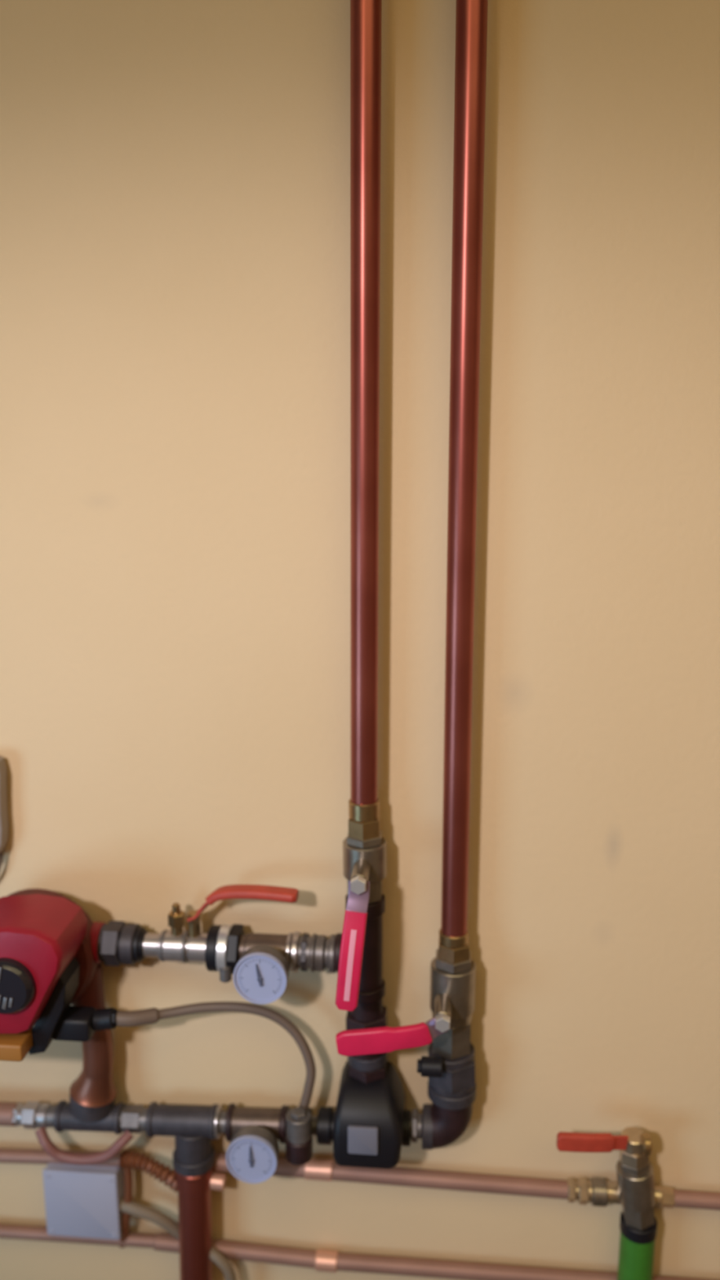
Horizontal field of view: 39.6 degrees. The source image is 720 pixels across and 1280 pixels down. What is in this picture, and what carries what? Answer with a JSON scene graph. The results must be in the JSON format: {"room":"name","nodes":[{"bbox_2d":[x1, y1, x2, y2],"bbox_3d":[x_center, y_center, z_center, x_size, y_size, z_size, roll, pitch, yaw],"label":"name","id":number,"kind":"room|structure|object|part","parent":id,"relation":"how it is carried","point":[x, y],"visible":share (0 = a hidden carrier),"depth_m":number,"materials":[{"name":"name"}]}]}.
{"room":"mechanical room","nodes":[
{"label":"mechanical room","id":0,"kind":"room"},
{"bbox_2d":[0,0,719,1279],"bbox_3d":[0.089,0.028,1.048,4.000,2.750,0.124,1,12,5],"label":"wall","id":1,"kind":"structure","parent":0,"point":[175,175],"depth_m":1.00,"materials":[{"name":"paint"}]},
{"bbox_2d":[0,849,3,870],"bbox_3d":[-0.402,0.249,1.089,0.032,0.064,0.008,1,12,5],"label":"cable","id":2,"kind":"object","parent":1,"relation":"attached to","point":[2,852],"visible":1,"depth_m":1.08,"materials":[{"name":"brown plastic"}]},
{"bbox_2d":[0,1102,17,1126],"bbox_3d":[-0.724,0.538,1.158,0.679,0.043,0.024,1,12,5],"label":"copper pipe","id":3,"kind":"object","parent":1,"relation":"attached to","point":[6,1113],"visible":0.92,"depth_m":1.12,"materials":[{"name":"brown metal"}]},
{"bbox_2d":[0,1148,122,1166],"bbox_3d":[-0.681,0.602,1.183,0.825,0.046,0.015,1,12,5],"label":"copper pipe","id":4,"kind":"object","parent":1,"relation":"attached to","point":[6,1155],"visible":0.46,"depth_m":1.15,"materials":[{"name":"brown metal"}]},
{"bbox_2d":[42,1163,124,1239],"bbox_3d":[-0.316,0.641,1.155,0.087,0.087,0.036,1,12,5],"label":"junction box","id":5,"kind":"object","parent":1,"relation":"attached to","point":[82,1201],"visible":0.94,"depth_m":1.14,"materials":[{"name":"grey plastic"}]},
{"bbox_2d":[119,1168,133,1248],"bbox_3d":[-0.271,0.648,1.151,0.026,0.125,0.014,7,14,29],"label":"cable","id":6,"kind":"object","parent":5,"relation":"attached to","point":[128,1175],"visible":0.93,"depth_m":1.14,"materials":[{"name":"brown plastic"}]},
{"bbox_2d":[53,1093,125,1134],"bbox_3d":[-0.302,0.524,1.117,0.075,0.055,0.049,1,12,5],"label":"fitting","id":7,"kind":"object","parent":1,"relation":"attached to","point":[71,1116],"visible":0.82,"depth_m":1.10,"materials":[{"name":"metal"}]},
{"bbox_2d":[12,1101,57,1128],"bbox_3d":[-0.363,0.535,1.125,0.053,0.026,0.028,1,12,5],"label":"fitting","id":8,"kind":"object","parent":7,"relation":"attached to","point":[33,1114],"visible":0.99,"depth_m":1.12,"materials":[{"name":"metal"}]},
{"bbox_2d":[35,1127,133,1164],"bbox_3d":[-0.306,0.561,1.110,0.113,0.041,0.019,1,12,5],"label":"cable loop","id":9,"kind":"object","parent":7,"relation":"hanging from","point":[49,1147],"visible":1,"depth_m":1.10,"materials":[{"name":"red"}]},
{"bbox_2d":[69,1093,115,1122],"bbox_3d":[-0.298,0.512,1.115,0.050,0.029,0.049,1,12,5],"label":"outlet","id":10,"kind":"object","parent":7,"relation":"attached to","point":[78,1113],"depth_m":1.10,"materials":[{"name":"metal"}]},
{"bbox_2d":[69,1029,116,1106],"bbox_3d":[-0.297,0.460,1.103,0.050,0.097,0.052,1,12,5],"label":"copper bend","id":11,"kind":"object","parent":7,"relation":"attached to","point":[95,1086],"visible":0.79,"depth_m":1.09,"materials":[{"name":"brown metal"}]},
{"bbox_2d":[0,888,118,1062],"bbox_3d":[-0.340,0.346,1.035,0.179,0.162,0.139,1,12,5],"label":"pump","id":12,"kind":"object","parent":11,"relation":"attached to","point":[50,963],"visible":0.98,"depth_m":1.00,"materials":[{"name":"red"}]},
{"bbox_3d":[-0.344,0.337,0.970,0.058,0.058,0.013,1,12,5],"label":"dial knob","id":13,"kind":"part","parent":12,"relation":"part of","materials":[{"name":"black plastic"}]},
{"bbox_3d":[-0.345,0.331,1.077,0.132,0.132,0.052,1,12,5],"label":"pump casing","id":14,"kind":"part","parent":12,"relation":"part of","materials":[{"name":"red plastic"}]},
{"bbox_2d":[97,920,148,966],"bbox_3d":[-0.252,0.325,1.071,0.048,0.042,0.046,1,12,5],"label":"fitting","id":15,"kind":"object","parent":12,"relation":"attached to","point":[118,942],"visible":0.94,"depth_m":1.05,"materials":[{"name":"metal"}]},
{"bbox_2d":[115,1001,315,1109],"bbox_3d":[-0.151,0.448,1.066,0.208,0.132,0.028,-1,12,-3],"label":"cable","id":16,"kind":"object","parent":12,"relation":"attached to","point":[150,1015],"visible":1,"depth_m":1.06,"materials":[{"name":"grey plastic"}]},
{"bbox_2d":[119,1104,147,1133],"bbox_3d":[-0.249,0.534,1.115,0.033,0.025,0.029,1,12,5],"label":"pipe nipple","id":17,"kind":"object","parent":7,"relation":"attached to","point":[132,1118],"visible":0.9,"depth_m":1.10,"materials":[{"name":"silver metal"}]},
{"bbox_2d":[142,884,298,963],"bbox_3d":[-0.147,0.298,1.052,0.170,0.094,0.035,2,12,8],"label":"valve","id":18,"kind":"object","parent":1,"relation":"attached to","point":[177,944],"visible":0.98,"depth_m":1.05,"materials":[{"name":"metal"}]},
{"bbox_2d":[168,902,185,936],"bbox_3d":[-0.194,0.297,1.060,0.016,0.037,0.018,1,12,5],"label":"air vent","id":19,"kind":"object","parent":18,"relation":"attached to","point":[176,917],"depth_m":1.05,"materials":[{"name":"gold metal"}]},
{"bbox_3d":[-0.175,0.301,1.059,0.013,0.027,0.015,1,12,5],"label":"valve stem","id":20,"kind":"part","parent":18,"relation":"part of","materials":[{"name":"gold metal"}]},
{"bbox_3d":[-0.165,0.279,1.051,0.037,0.033,0.018,4,13,16],"label":"lever","id":21,"kind":"part","parent":18,"relation":"part of","materials":[{"name":"red metal"}]},
{"bbox_2d":[204,924,244,982],"bbox_3d":[-0.143,0.328,1.062,0.034,0.050,0.051,1,12,5],"label":"fitting","id":22,"kind":"object","parent":18,"relation":"attached to","point":[222,943],"visible":0.97,"depth_m":1.04,"materials":[{"name":"black"}]},
{"bbox_2d":[225,1102,289,1143],"bbox_3d":[-0.113,0.535,1.092,0.067,0.040,0.059,1,12,5],"label":"fitting","id":23,"kind":"object","parent":1,"relation":"attached to","point":[273,1119],"visible":0.76,"depth_m":1.09,"materials":[{"name":"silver metal"}]},
{"bbox_2d":[225,1125,279,1183],"bbox_3d":[-0.113,0.544,1.060,0.055,0.055,0.025,1,12,5],"label":"gauge","id":24,"kind":"object","parent":23,"relation":"attached to","point":[252,1153],"visible":1,"depth_m":1.05,"materials":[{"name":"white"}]},
{"bbox_2d":[285,1106,312,1164],"bbox_3d":[-0.066,0.524,1.083,0.030,0.057,0.061,0,12,-2],"label":"pocket","id":25,"kind":"object","parent":23,"relation":"attached to","point":[299,1137],"visible":0.98,"depth_m":1.06,"materials":[{"name":"metal"}]},
{"bbox_2d":[238,931,301,973],"bbox_3d":[-0.096,0.331,1.045,0.063,0.042,0.067,1,12,5],"label":"fitting","id":26,"kind":"object","parent":1,"relation":"attached to","point":[286,944],"visible":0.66,"depth_m":1.04,"materials":[{"name":"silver metal"}]},
{"bbox_2d":[232,945,288,1004],"bbox_3d":[-0.099,0.337,1.011,0.055,0.055,0.025,1,12,5],"label":"gauge","id":27,"kind":"object","parent":26,"relation":"attached to","point":[260,975],"visible":1,"depth_m":1.00,"materials":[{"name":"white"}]},
{"bbox_2d":[0,1223,713,1279],"bbox_3d":[-0.138,0.708,1.157,1.947,0.030,0.021,1,12,5],"label":"copper pipe","id":28,"kind":"object","parent":1,"relation":"attached to","point":[322,1260],"visible":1,"depth_m":1.14,"materials":[{"name":"brown metal"}]},
{"bbox_2d":[119,1197,178,1239],"bbox_3d":[-0.239,0.665,1.148,0.076,0.050,0.018,0,12,1],"label":"cable","id":29,"kind":"object","parent":28,"relation":"attached to","point":[157,1217],"visible":0.94,"depth_m":1.14,"materials":[{"name":"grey plastic"}]},
{"bbox_2d":[617,1210,657,1279],"bbox_3d":[0.303,0.900,1.144,0.039,0.553,0.039,1,12,5],"label":"hose","id":30,"kind":"object","parent":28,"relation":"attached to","point":[637,1246],"visible":0.7,"depth_m":1.08,"materials":[{"name":"green"}]},
{"bbox_2d":[316,1060,411,1168],"bbox_3d":[0.003,0.510,1.071,0.102,0.090,0.084,1,12,5],"label":"mixing valve","id":31,"kind":"object","parent":1,"relation":"attached to","point":[369,1126],"visible":0.96,"depth_m":1.04,"materials":[{"name":"black plastic"}]},
{"bbox_2d":[311,1115,317,1135],"bbox_3d":[-0.050,0.532,1.097,0.011,0.020,0.020,1,12,5],"label":"pipe nipple","id":32,"kind":"object","parent":31,"relation":"attached to","point":[313,1117],"visible":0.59,"depth_m":1.09,"materials":[{"name":"metal"}]},
{"bbox_2d":[346,998,387,1084],"bbox_3d":[0.008,0.426,1.069,0.044,0.107,0.048,1,12,5],"label":"coupling","id":33,"kind":"object","parent":31,"relation":"attached to","point":[366,1068],"visible":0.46,"depth_m":1.05,"materials":[{"name":"brown metal"}]},
{"bbox_2d":[333,893,385,1004],"bbox_3d":[0.000,0.320,1.047,0.053,0.111,0.042,1,12,5],"label":"fitting","id":34,"kind":"object","parent":33,"relation":"attached to","point":[372,986],"visible":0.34,"depth_m":1.03,"materials":[{"name":"brown metal"}]},
{"bbox_2d":[297,933,336,973],"bbox_3d":[-0.045,0.330,1.053,0.040,0.039,0.039,1,12,5],"label":"coupling","id":35,"kind":"object","parent":34,"relation":"attached to","point":[315,952],"visible":0.98,"depth_m":1.04,"materials":[{"name":"metal"}]},
{"bbox_2d":[333,933,342,971],"bbox_3d":[-0.015,0.328,1.050,0.023,0.039,0.039,1,12,5],"label":"outlet","id":36,"kind":"object","parent":34,"relation":"attached to","point":[338,937],"depth_m":1.03,"materials":[{"name":"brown metal"}]},
{"bbox_2d":[410,1109,422,1142],"bbox_3d":[0.058,0.527,1.086,0.020,0.029,0.033,1,12,5],"label":"pipe nipple","id":37,"kind":"object","parent":31,"relation":"attached to","point":[415,1117],"visible":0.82,"depth_m":1.07,"materials":[{"name":"silver metal"}]},
{"bbox_2d":[422,1080,476,1150],"bbox_3d":[0.096,0.512,1.079,0.057,0.077,0.052,1,12,5],"label":"fitting","id":38,"kind":"object","parent":31,"relation":"attached to","point":[444,1121],"visible":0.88,"depth_m":1.06,"materials":[{"name":"brown metal"}]},
{"bbox_2d":[417,1041,475,1097],"bbox_3d":[0.092,0.453,1.062,0.061,0.051,0.067,1,12,5],"label":"fitting","id":39,"kind":"object","parent":38,"relation":"on","point":[454,1078],"visible":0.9,"depth_m":1.04,"materials":[{"name":"metal"}]},
{"bbox_2d":[335,928,475,1060],"bbox_3d":[0.058,0.376,1.008,0.159,0.136,0.071,-8,14,-34],"label":"valve","id":40,"kind":"object","parent":39,"relation":"on","point":[452,970],"visible":0.98,"depth_m":1.02,"materials":[{"name":"silver metal"}]},
{"bbox_3d":[0.068,0.388,0.995,0.042,0.028,0.007,-4,13,-16],"label":"lever","id":41,"kind":"part","parent":40,"relation":"part of","materials":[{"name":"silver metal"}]},
{"bbox_3d":[0.084,0.375,1.013,0.017,0.017,0.036,1,12,5],"label":"valve stem","id":42,"kind":"part","parent":40,"relation":"part of","materials":[{"name":"silver metal"}]},
{"bbox_2d":[350,0,382,804],"bbox_3d":[0.005,-0.552,0.861,0.029,1.478,0.027,1,12,5],"label":"copper pipe","id":43,"kind":"object","parent":1,"relation":"attached to","point":[366,15],"visible":0.92,"depth_m":0.92,"materials":[{"name":"brown metal"}]},
{"bbox_2d":[335,798,386,1011],"bbox_3d":[0.002,0.260,1.004,0.045,0.187,0.104,1,12,5],"label":"valve","id":44,"kind":"object","parent":43,"relation":"attached to","point":[364,846],"visible":0.98,"depth_m":0.98,"materials":[{"name":"silver metal"}]},
{"bbox_3d":[-0.003,0.257,0.969,0.024,0.045,0.013,1,12,5],"label":"lever","id":45,"kind":"part","parent":44,"relation":"part of","materials":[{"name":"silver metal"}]},
{"bbox_3d":[0.001,0.231,0.988,0.017,0.017,0.040,1,12,5],"label":"valve stem","id":46,"kind":"part","parent":44,"relation":"part of","materials":[{"name":"silver metal"}]},
{"bbox_2d":[212,1152,568,1199],"bbox_3d":[0.024,0.599,1.120,0.413,0.026,0.021,1,12,5],"label":"copper pipe","id":47,"kind":"object","parent":1,"relation":"attached to","point":[325,1170],"visible":0.66,"depth_m":1.11,"materials":[{"name":"brown metal"}]},
{"bbox_2d":[566,1177,620,1207],"bbox_3d":[0.262,0.607,1.100,0.068,0.028,0.028,1,12,5],"label":"fitting","id":48,"kind":"object","parent":47,"relation":"attached to","point":[597,1191],"visible":0.91,"depth_m":1.09,"materials":[{"name":"gold metal"}]},
{"bbox_2d":[555,1126,675,1231],"bbox_3d":[0.278,0.573,1.065,0.143,0.122,0.044,-5,13,-21],"label":"valve","id":49,"kind":"object","parent":48,"relation":"attached to","point":[639,1194],"visible":1,"depth_m":1.06,"materials":[{"name":"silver metal"}]},
{"bbox_3d":[0.264,0.527,1.049,0.035,0.019,0.004,-1,12,-7],"label":"lever","id":50,"kind":"part","parent":49,"relation":"part of","materials":[{"name":"red metal"}]},
{"bbox_2d":[440,0,488,937],"bbox_3d":[0.096,-0.483,0.868,0.030,1.616,0.027,1,12,5],"label":"copper pipe","id":51,"kind":"object","parent":1,"relation":"attached to","point":[471,15],"visible":1,"depth_m":0.92,"materials":[{"name":"brown metal"}]},
{"bbox_2d":[673,1189,719,1210],"bbox_3d":[0.578,0.617,1.074,0.476,0.022,0.017,1,12,5],"label":"copper pipe","id":52,"kind":"object","parent":1,"relation":"attached to","point":[683,1198],"visible":1,"depth_m":1.08,"materials":[{"name":"brown metal"}]},
{"bbox_3d":[-0.036,1.719,-0.057,4.000,0.100,3.000,1,12,5],"label":"floor","id":53,"kind":"structure","parent":0,"visible":0},
{"bbox_2d":[175,1167,212,1279],"bbox_3d":[-0.193,0.979,1.204,0.054,0.805,0.041,1,12,5],"label":"copper pipe","id":54,"kind":"object","parent":53,"relation":"on","point":[194,1193],"visible":0.67,"depth_m":1.12,"materials":[{"name":"brown metal"}]},
{"bbox_2d":[119,1149,177,1192],"bbox_3d":[-0.233,0.598,1.125,0.072,0.046,0.025,1,12,5],"label":"conduit","id":55,"kind":"object","parent":54,"relation":"attached to","point":[129,1159],"visible":0.95,"depth_m":1.12,"materials":[{"name":"brown metal"}]},
{"bbox_2d":[145,1102,218,1177],"bbox_3d":[-0.196,0.550,1.113,0.077,0.072,0.046,1,12,5],"label":"fitting","id":56,"kind":"object","parent":54,"relation":"attached to","point":[192,1126],"visible":0.94,"depth_m":1.10,"materials":[{"name":"metal"}]},
{"bbox_2d":[173,1134,214,1177],"bbox_3d":[-0.186,0.563,1.115,0.046,0.046,0.046,1,12,5],"label":"outlet","id":57,"kind":"object","parent":56,"relation":"attached to","point":[193,1155],"depth_m":1.10,"materials":[{"name":"metal"}]},
{"bbox_2d":[213,1104,226,1139],"bbox_3d":[-0.151,0.533,1.106,0.016,0.035,0.034,1,12,5],"label":"coupling","id":58,"kind":"object","parent":56,"relation":"attached to","point":[220,1115],"visible":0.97,"depth_m":1.10,"materials":[{"name":"metal"}]},
{"bbox_2d":[209,1172,226,1191],"bbox_3d":[-0.166,0.609,1.124,0.029,0.018,0.017,1,12,5],"label":"stub","id":59,"kind":"object","parent":54,"relation":"attached to","point":[217,1182],"visible":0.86,"depth_m":1.12,"materials":[{"name":"brown metal"}]},
{"bbox_2d":[208,1246,236,1279],"bbox_3d":[-0.158,0.733,1.148,0.038,0.080,0.016,1,12,5],"label":"cable","id":60,"kind":"object","parent":54,"relation":"attached to","point":[219,1259],"visible":1,"depth_m":1.14,"materials":[{"name":"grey plastic"}]}
]}

